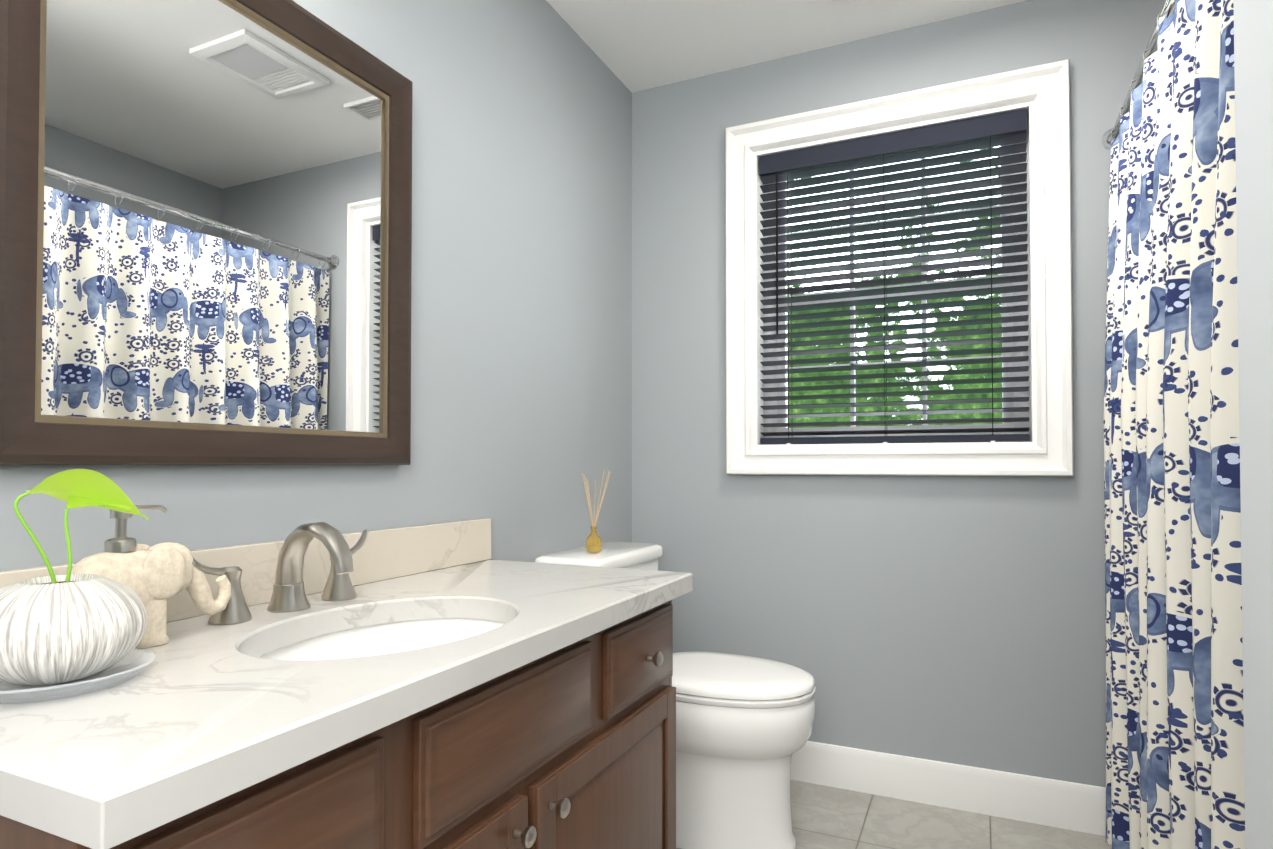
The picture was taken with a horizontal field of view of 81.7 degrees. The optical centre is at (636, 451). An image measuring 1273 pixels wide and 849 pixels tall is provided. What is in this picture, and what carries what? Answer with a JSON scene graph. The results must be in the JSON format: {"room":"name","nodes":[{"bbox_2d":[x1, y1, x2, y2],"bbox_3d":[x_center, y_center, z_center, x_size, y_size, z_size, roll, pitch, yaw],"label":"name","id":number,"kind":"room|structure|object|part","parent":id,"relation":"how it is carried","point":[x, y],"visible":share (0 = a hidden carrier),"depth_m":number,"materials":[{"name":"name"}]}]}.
{"room":"bathroom","nodes":[
{"label":"bathroom","id":0,"kind":"room"},
{"bbox_2d":[0,0,631,570],"bbox_3d":[-0.766,-0.149,1.282,0.140,2.440,3.587,0,-1,25],"label":"wall","id":1,"kind":"structure","parent":0,"point":[520,266],"depth_m":1.94,"materials":[{"name":"grey paint"}]},
{"bbox_2d":[0,0,412,464],"bbox_3d":[-0.669,-0.404,1.287,0.033,0.853,0.766,0,-1,25],"label":"mirror","id":2,"kind":"object","parent":1,"relation":"attached to","point":[205,232],"visible":1,"depth_m":1.21,"materials":[{"name":"brown wood"}]},
{"bbox_2d":[546,0,1026,92],"bbox_3d":[0.341,-1.428,0.792,2.580,0.100,3.587,0,-1,25],"label":"ceiling","id":3,"kind":"structure","parent":0,"point":[637,45],"depth_m":2.34,"materials":[{"name":"white paint"}]},
{"bbox_2d":[676,780,1111,848],"bbox_3d":[0.341,1.112,0.748,2.580,0.100,3.587,0,-1,25],"label":"floor","id":4,"kind":"structure","parent":0,"point":[825,817],"depth_m":2.13,"materials":[{"name":"tile"}]},
{"bbox_2d":[0,518,692,848],"bbox_3d":[-0.391,0.593,1.220,0.578,0.953,1.243,0,-1,25],"label":"bathroom vanity","id":5,"kind":"object","parent":4,"relation":"on","point":[324,685],"visible":0.96,"depth_m":1.00,"materials":[{"name":"white stone"}]},
{"bbox_2d":[0,469,154,703],"bbox_3d":[-0.646,0.139,0.827,0.182,0.239,0.185,0,-1,25],"label":"plant pot","id":6,"kind":"object","parent":5,"relation":"on","point":[59,629],"visible":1,"depth_m":0.79,"materials":[{"name":"ceramic"}]},
{"bbox_2d":[71,505,230,648],"bbox_3d":[-0.668,0.164,1.021,0.075,0.195,0.229,0,-1,25],"label":"soap dispenser","id":7,"kind":"object","parent":5,"relation":"on","point":[155,577],"visible":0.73,"depth_m":0.99,"materials":[{"name":"beige ceramic"}]},
{"bbox_2d":[535,542,815,848],"bbox_3d":[0.140,0.693,2.156,0.755,0.786,0.484,0,-1,25],"label":"toilet","id":8,"kind":"object","parent":4,"relation":"on","point":[744,727],"visible":0.5,"depth_m":1.98,"materials":[{"name":"white ceramic"}]},
{"bbox_2d":[582,472,609,552],"bbox_3d":[-0.123,0.176,2.187,0.093,0.246,0.106,0,-1,25],"label":"diffuser","id":9,"kind":"object","parent":8,"relation":"on","point":[593,542],"visible":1,"depth_m":2.18,"materials":[{"name":"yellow glass"}]},
{"bbox_2d":[632,0,1164,786],"bbox_3d":[1.060,-0.131,2.325,2.300,2.440,0.160,0,-1,25],"label":"wall","id":10,"kind":"structure","parent":0,"point":[960,620],"depth_m":2.35,"materials":[{"name":"grey paint"}]},
{"bbox_2d":[725,59,1073,475],"bbox_3d":[0.818,-0.528,2.418,1.039,1.207,0.187,0,-1,25],"label":"window","id":11,"kind":"structure","parent":10,"relation":"in","point":[1041,93],"depth_m":2.31,"materials":[{"name":"white wood"}]},
{"bbox_2d":[759,108,1029,443],"bbox_3d":[0.811,-0.528,2.401,0.823,1.002,0.068,0,-1,25],"label":"window blinds","id":12,"kind":"object","parent":11,"relation":"attached to","point":[982,132],"visible":0.96,"depth_m":2.38,"materials":[{"name":"grey plastic"}]},
{"bbox_3d":[0.841,-0.527,2.466,0.835,1.003,0.050,0,-1,25],"label":"window sash","id":13,"kind":"part","parent":11,"relation":"part of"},
{"bbox_2d":[791,741,1105,835],"bbox_3d":[0.686,1.024,2.383,1.555,0.132,0.014,0,-1,25],"label":"baseboard","id":14,"kind":"structure","parent":10,"relation":"attached to","point":[1079,807],"depth_m":2.22,"materials":[{"name":"white wood"}]},
{"bbox_2d":[1102,0,1244,848],"bbox_3d":[1.049,0.051,1.404,0.128,1.975,1.510,0,-1,25],"label":"shower curtain","id":15,"kind":"object","parent":10,"relation":"attached to","point":[1174,700],"visible":0.9,"depth_m":1.32,"materials":[{"name":"fabric"}]},
{"bbox_2d":[1233,0,1272,848],"bbox_3d":[1.002,-0.162,0.521,0.890,2.440,0.130,0,-1,25],"label":"wall","id":16,"kind":"structure","parent":0,"point":[1253,46],"depth_m":0.72,"materials":[{"name":"white paint"}]},
{"label":"outside","id":17,"kind":"structure","parent":0,"visible":0},
{"bbox_2d":[787,146,1002,427],"bbox_3d":[2.779,-1.341,6.421,16.000,11.000,0.001,0,-1,25],"label":"window glass","id":18,"kind":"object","parent":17,"point":[904,398],"depth_m":6.62,"materials":[{"name":"clear glass"}]}
]}

